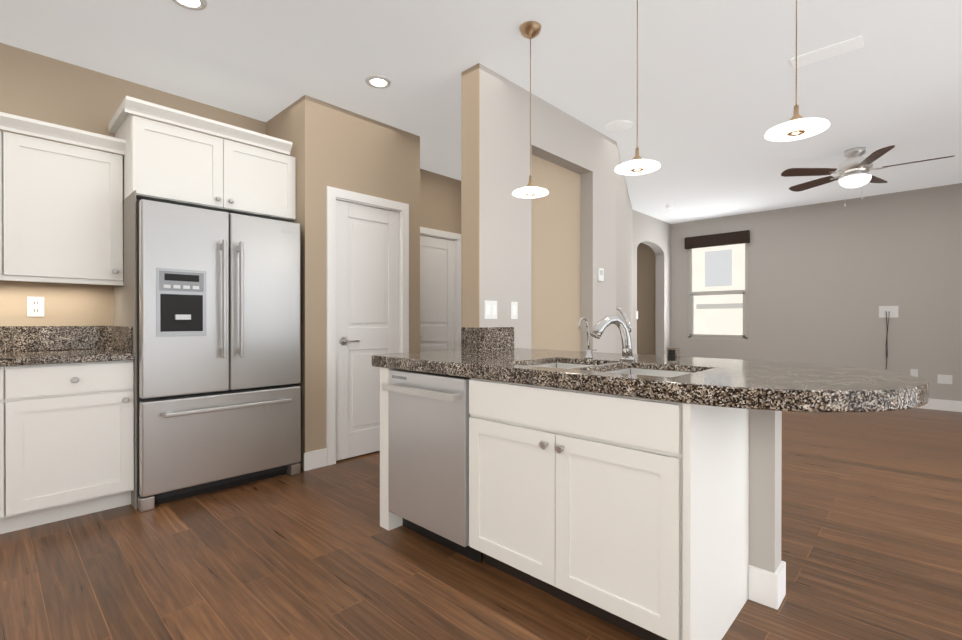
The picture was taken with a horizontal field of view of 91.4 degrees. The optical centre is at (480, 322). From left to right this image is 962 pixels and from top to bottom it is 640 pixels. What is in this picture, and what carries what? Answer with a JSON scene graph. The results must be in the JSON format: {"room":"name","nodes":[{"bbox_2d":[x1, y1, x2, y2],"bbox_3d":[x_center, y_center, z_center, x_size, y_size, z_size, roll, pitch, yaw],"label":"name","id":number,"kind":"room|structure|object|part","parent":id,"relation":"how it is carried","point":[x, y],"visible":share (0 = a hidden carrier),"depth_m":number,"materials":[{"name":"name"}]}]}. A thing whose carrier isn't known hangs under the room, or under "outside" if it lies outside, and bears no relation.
{"room":"kitchen","nodes":[
{"label":"kitchen","id":0,"kind":"room"},
{"bbox_2d":[0,43,460,325],"bbox_3d":[-2.544,-0.287,3.210,0.150,2.740,6.550,0,0,44],"label":"wall","id":1,"kind":"structure","parent":0,"point":[36,86],"depth_m":3.04,"materials":[{"name":"beige paint"}]},
{"bbox_2d":[0,128,23,280],"bbox_3d":[-2.906,-0.649,2.476,0.330,0.790,0.663,0,0,44],"label":"upper cabinet","id":2,"kind":"object","parent":1,"relation":"attached to","point":[11,144],"depth_m":2.58,"materials":[{"name":"white wood"}]},
{"bbox_2d":[0,326,111,351],"bbox_3d":[-3.569,0.104,2.006,0.020,0.153,3.190,0,0,44],"label":"backsplash","id":3,"kind":"structure","parent":1,"relation":"attached to","point":[12,338],"depth_m":2.93,"materials":[{"name":"stone"}]},
{"bbox_2d":[20,132,127,287],"bbox_3d":[-2.563,-0.651,2.836,0.330,0.790,0.597,0,0,44],"label":"upper cabinet","id":4,"kind":"object","parent":1,"relation":"attached to","point":[76,218],"depth_m":2.77,"materials":[{"name":"white wood"}]},
{"bbox_2d":[112,324,131,351],"bbox_3d":[-2.261,0.101,2.950,0.575,0.153,0.020,0,0,44],"label":"backsplash","id":5,"kind":"structure","parent":1,"relation":"attached to","point":[121,333],"depth_m":2.87,"materials":[{"name":"stone"}]},
{"bbox_2d":[112,104,295,221],"bbox_3d":[-1.930,-1.017,3.342,0.550,0.500,1.002,0,0,44],"label":"upper cabinet","id":6,"kind":"object","parent":1,"relation":"attached to","point":[160,162],"depth_m":3.06,"materials":[{"name":"white wood"}]},
{"bbox_2d":[420,235,454,351],"bbox_3d":[-0.563,0.059,5.226,0.035,2.013,0.710,0,0,44],"label":"hall door","id":7,"kind":"structure","parent":1,"relation":"in","point":[437,294],"depth_m":5.28,"materials":[{"name":"white wood"}]},
{"bbox_2d":[420,227,460,349],"bbox_3d":[-0.572,0.023,5.234,0.116,2.108,0.876,0,0,44],"label":"door frame","id":8,"kind":"structure","parent":1,"relation":"attached to","point":[435,233],"depth_m":5.47,"materials":[{"name":"white wood"}]},
{"bbox_2d":[0,408,961,639],"bbox_3d":[0.581,1.133,3.271,8.400,0.100,11.340,0,0,44],"label":"floor","id":9,"kind":"structure","parent":0,"point":[871,525],"depth_m":2.10,"materials":[{"name":"brown wood"}]},
{"bbox_2d":[0,364,27,533],"bbox_3d":[-2.795,0.653,2.375,0.635,0.865,0.663,0,0,44],"label":"base cabinet","id":10,"kind":"object","parent":9,"relation":"on","point":[13,381],"depth_m":2.38,"materials":[{"name":"white wood"}]},
{"bbox_2d":[28,356,136,527],"bbox_3d":[-2.453,0.652,2.735,0.635,0.865,0.597,0,0,44],"label":"base cabinet","id":11,"kind":"object","parent":9,"relation":"on","point":[68,422],"depth_m":2.57,"materials":[{"name":"white wood"}]},
{"bbox_2d":[0,348,135,367],"bbox_3d":[-3.337,0.201,1.786,0.660,0.040,3.190,0,0,44],"label":"countertop","id":12,"kind":"structure","parent":11,"relation":"on","point":[62,355],"depth_m":2.58,"materials":[{"name":"stone"}]},
{"bbox_2d":[136,199,300,511],"bbox_3d":[-1.844,0.188,3.232,0.795,1.790,0.945,0,0,44],"label":"refrigerator","id":13,"kind":"object","parent":9,"relation":"on","point":[218,357],"visible":1,"depth_m":2.93,"materials":[{"name":"grey metal"}]},
{"bbox_3d":[-1.590,-0.281,3.000,0.028,0.730,0.810,0,0,44],"label":"dispenser panel","id":14,"kind":"part","parent":13,"relation":"part of","materials":[{"name":"grey metal"}]},
{"bbox_3d":[-1.582,0.017,2.982,0.070,1.065,0.745,0,0,44],"label":"handle","id":15,"kind":"part","parent":13,"relation":"part of","materials":[{"name":"silver metal"}]},
{"bbox_2d":[266,95,419,469],"bbox_3d":[-1.219,-0.289,4.103,0.840,2.740,1.070,0,0,44],"label":"wall block","id":16,"kind":"object","parent":9,"relation":"on","point":[337,147],"visible":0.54,"depth_m":3.54,"materials":[{"name":"beige paint"}]},
{"bbox_2d":[326,186,408,465],"bbox_3d":[-0.934,0.027,3.853,0.116,2.108,0.766,0,0,44],"label":"door frame","id":17,"kind":"structure","parent":16,"relation":"attached to","point":[333,194],"depth_m":3.58,"materials":[{"name":"white wood"}]},
{"bbox_2d":[336,200,398,460],"bbox_3d":[-0.925,0.063,3.845,0.035,2.013,0.600,0,0,44],"label":"pantry door","id":18,"kind":"structure","parent":17,"relation":"attached to","point":[367,276],"depth_m":3.79,"materials":[{"name":"white wood"}]},
{"bbox_2d":[340,337,359,344],"bbox_3d":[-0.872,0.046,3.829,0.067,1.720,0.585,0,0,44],"label":"door handle","id":19,"kind":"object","parent":18,"relation":"attached to","point":[344,341],"depth_m":3.65,"materials":[{"name":"silver metal"}]},
{"bbox_2d":[372,363,785,639],"bbox_3d":[0.317,0.664,2.163,1.703,0.845,0.822,0,0,44],"label":"kitchen island","id":20,"kind":"object","parent":9,"relation":"on","point":[629,491],"depth_m":1.72,"materials":[{"name":"white wood"}]},
{"bbox_2d":[382,369,480,562],"bbox_3d":[-0.090,0.666,2.434,0.576,0.840,0.655,0,0,44],"label":"dishwasher","id":21,"kind":"object","parent":20,"relation":"in","point":[428,412],"depth_m":2.20,"materials":[{"name":"silver metal"}]},
{"bbox_2d":[372,347,928,414],"bbox_3d":[0.549,0.210,2.187,2.224,0.060,1.070,0,0,44],"label":"island countertop","id":22,"kind":"structure","parent":20,"relation":"on","point":[758,387],"depth_m":1.60,"materials":[{"name":"stone"}]},
{"bbox_2d":[540,363,583,366],"bbox_3d":[0.360,0.319,2.109,0.366,0.224,0.452,0,0,44],"label":"sink","id":23,"kind":"object","parent":22,"relation":"in","point":[541,364],"depth_m":2.34,"materials":[{"name":"silver metal"}]},
{"bbox_2d":[576,307,639,362],"bbox_3d":[0.562,0.052,2.209,0.255,0.255,0.239,0,0,44],"label":"faucet","id":24,"kind":"object","parent":22,"relation":"on","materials":[{"name":"silver metal"}]},
{"bbox_2d":[624,367,675,374],"bbox_3d":[0.650,0.320,1.833,0.366,0.224,0.452,0,0,44],"label":"sink","id":25,"kind":"object","parent":22,"relation":"in","point":[643,370],"depth_m":2.06,"materials":[{"name":"silver metal"}]},
{"bbox_2d":[0,0,961,223],"bbox_3d":[0.581,-1.707,3.262,8.400,0.100,11.340,0,0,44],"label":"ceiling","id":26,"kind":"structure","parent":0,"point":[716,90],"depth_m":3.06,"materials":[{"name":"grey paint"}]},
{"bbox_2d":[172,0,206,9],"bbox_3d":[-1.467,-1.635,2.371,0.137,0.038,0.132,0,0,44],"label":"recessed light","id":27,"kind":"object","parent":26,"relation":"in","point":[189,4],"depth_m":2.43,"materials":[{"name":"white"}]},
{"bbox_2d":[365,75,390,87],"bbox_3d":[-0.691,-1.637,3.161,0.175,0.038,0.169,0,0,44],"label":"recessed light","id":28,"kind":"object","parent":26,"relation":"in","point":[380,81],"depth_m":3.22,"materials":[{"name":"white"}]},
{"bbox_2d":[512,21,548,198],"bbox_3d":[0.278,-1.184,2.641,0.206,0.942,0.206,0,0,44],"label":"pendant light","id":29,"kind":"object","parent":26,"relation":"hanging from","point":[530,30],"visible":1,"depth_m":2.62,"materials":[{"name":"white glass"}]},
{"bbox_3d":[0.278,-0.737,2.642,0.206,0.041,0.206,0,0,44],"label":"lamp shade","id":30,"kind":"part","parent":29,"relation":"part of","materials":[{"name":"white glass"}]},
{"bbox_2d":[605,120,632,130],"bbox_3d":[1.140,-1.640,3.876,0.222,0.038,0.221,0,0,44],"label":"smoke detector","id":31,"kind":"object","parent":26,"relation":"in","point":[619,125],"depth_m":3.94,"materials":[{"name":"white plastic"}]},
{"bbox_2d":[615,0,659,174],"bbox_3d":[0.735,-1.183,2.207,0.206,0.942,0.206,0,0,44],"label":"pendant light","id":32,"kind":"object","parent":26,"relation":"hanging from","point":[637,164],"visible":1,"depth_m":2.20,"materials":[{"name":"white glass"}]},
{"bbox_3d":[0.735,-0.735,2.208,0.206,0.041,0.206,0,0,44],"label":"lamp shade","id":33,"kind":"part","parent":32,"relation":"part of","materials":[{"name":"white glass"}]},
{"bbox_2d":[765,0,829,141],"bbox_3d":[1.191,-1.181,1.772,0.206,0.942,0.206,0,0,44],"label":"pendant light","id":34,"kind":"object","parent":26,"relation":"hanging from","point":[796,126],"visible":1,"depth_m":1.76,"materials":[{"name":"white glass"}]},
{"bbox_3d":[1.191,-0.734,1.774,0.206,0.041,0.206,0,0,44],"label":"lamp shade","id":35,"kind":"part","parent":34,"relation":"part of","materials":[{"name":"white glass"}]},
{"bbox_2d":[790,36,863,68],"bbox_3d":[2.071,-1.636,2.821,0.344,0.038,0.153,0,0,44],"label":"air vent","id":36,"kind":"object","parent":26,"relation":"in","point":[842,47],"depth_m":2.87,"materials":[{"name":"white"}]},
{"bbox_2d":[781,145,953,206],"bbox_3d":[3.653,-1.389,4.518,1.278,0.544,1.301,0,0,44],"label":"ceiling fan","id":37,"kind":"object","parent":26,"relation":"hanging from","point":[854,167],"visible":1,"depth_m":4.49,"materials":[{"name":"brown wood"}]},
{"bbox_3d":[3.612,-1.351,4.534,0.250,0.095,0.250,0,0,44],"label":"lamp shade","id":38,"kind":"part","parent":37,"relation":"part of","materials":[{"name":"white glass"}]},
{"bbox_3d":[3.626,-1.389,4.528,0.452,0.544,0.462,0,0,44],"label":"motor","id":39,"kind":"part","parent":37,"relation":"part of","materials":[{"name":"silver metal"}]},
{"bbox_2d":[461,63,615,352],"bbox_3d":[0.559,-0.288,3.722,0.160,2.740,1.830,0,0,44],"label":"wall","id":40,"kind":"structure","parent":0,"point":[540,260],"depth_m":3.54,"materials":[{"name":"beige paint"}]},
{"bbox_2d":[484,300,496,318],"label":"switch plates","id":41,"kind":"object","parent":40,"relation":"attached to","point":[490,310],"depth_m":3.08,"materials":[{"name":"white plastic"}]},
{"bbox_2d":[480,327,513,350],"bbox_3d":[0.107,0.105,3.117,0.020,0.142,0.330,0,0,44],"label":"backsplash","id":42,"kind":"structure","parent":40,"relation":"attached to","point":[490,337],"depth_m":3.09,"materials":[{"name":"stone"}]},
{"bbox_2d":[511,302,517,318],"label":"switch plates","id":43,"kind":"object","parent":40,"relation":"attached to","point":[514,305],"depth_m":3.25,"materials":[{"name":"white plastic"}]},
{"bbox_2d":[597,268,603,280],"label":"thermostat","id":44,"kind":"object","parent":40,"relation":"attached to","point":[600,271],"depth_m":4.08,"materials":[{"name":"white plastic"}]},
{"bbox_2d":[616,142,633,353],"bbox_3d":[0.820,-0.297,6.455,3.550,2.740,2.790,0,0,44],"label":"wall block","id":45,"kind":"object","parent":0,"point":[624,257],"visible":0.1,"depth_m":5.35,"materials":[{"name":"beige paint"}]},
{"bbox_2d":[634,210,670,355],"bbox_3d":[2.706,-0.300,7.553,0.150,2.740,1.400,0,0,44],"label":"wall","id":46,"kind":"structure","parent":0,"point":[654,234],"depth_m":7.82,"materials":[{"name":"grey paint"}]},
{"bbox_2d":[637,183,961,400],"bbox_3d":[4.700,-0.297,6.725,7.100,2.740,0.150,0,0,44],"label":"wall","id":47,"kind":"structure","parent":0,"point":[826,280],"depth_m":6.38,"materials":[{"name":"grey paint"}]},
{"bbox_2d":[685,230,749,339],"bbox_3d":[3.764,-0.565,7.504,0.950,1.670,0.140,0,0,44],"label":"window unit","id":48,"kind":"structure","parent":47,"relation":"in","point":[723,239],"depth_m":7.48,"materials":[{"name":"grey plastic"}]},
{"bbox_3d":[3.793,-0.550,7.534,0.810,1.560,0.005,0,0,44],"label":"glass","id":49,"kind":"part","parent":48,"relation":"part of","materials":[{"name":"clear glass"}]},
{"bbox_3d":[3.773,0.264,7.515,0.888,0.012,0.012,0,0,44],"label":"sill","id":50,"kind":"part","parent":48,"relation":"part of","materials":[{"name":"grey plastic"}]},
{"bbox_2d":[879,306,897,366],"label":"switch plates","id":51,"kind":"object","parent":47,"relation":"attached to","point":[886,312],"depth_m":6.07,"materials":[{"name":"white plastic"}]},
{"bbox_2d":[910,369,917,376],"label":"switch plates","id":52,"kind":"object","parent":47,"relation":"attached to","point":[913,372],"depth_m":5.90,"materials":[{"name":"white plastic"}]},
{"bbox_2d":[916,399,961,411],"bbox_3d":[5.162,1.009,6.178,5.310,0.130,0.013,0,0,44],"label":"baseboard","id":53,"kind":"structure","parent":47,"relation":"attached to","point":[935,404],"depth_m":5.72,"materials":[{"name":"white wood"}]},
{"bbox_2d":[937,374,952,383],"label":"switch plates","id":54,"kind":"object","parent":47,"relation":"attached to","point":[941,379],"depth_m":5.72,"materials":[{"name":"white plastic"}]},
{"label":"outside","id":55,"kind":"structure","parent":0,"visible":0},
{"bbox_2d":[692,243,744,334],"bbox_3d":[6.205,-1.436,9.465,12.000,7.000,0.200,0,0,44],"label":"neighbor house","id":56,"kind":"structure","parent":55,"point":[737,265],"depth_m":10.27,"materials":[{"name":"paint"}]},
{"bbox_2d":[696,246,742,308],"bbox_3d":[5.248,-0.963,10.129,1.100,1.330,0.160,0,0,44],"label":"neighbor window","id":57,"kind":"structure","parent":56,"relation":"attached to","point":[713,266],"depth_m":10.20,"materials":[{"name":"paint"}]}
]}

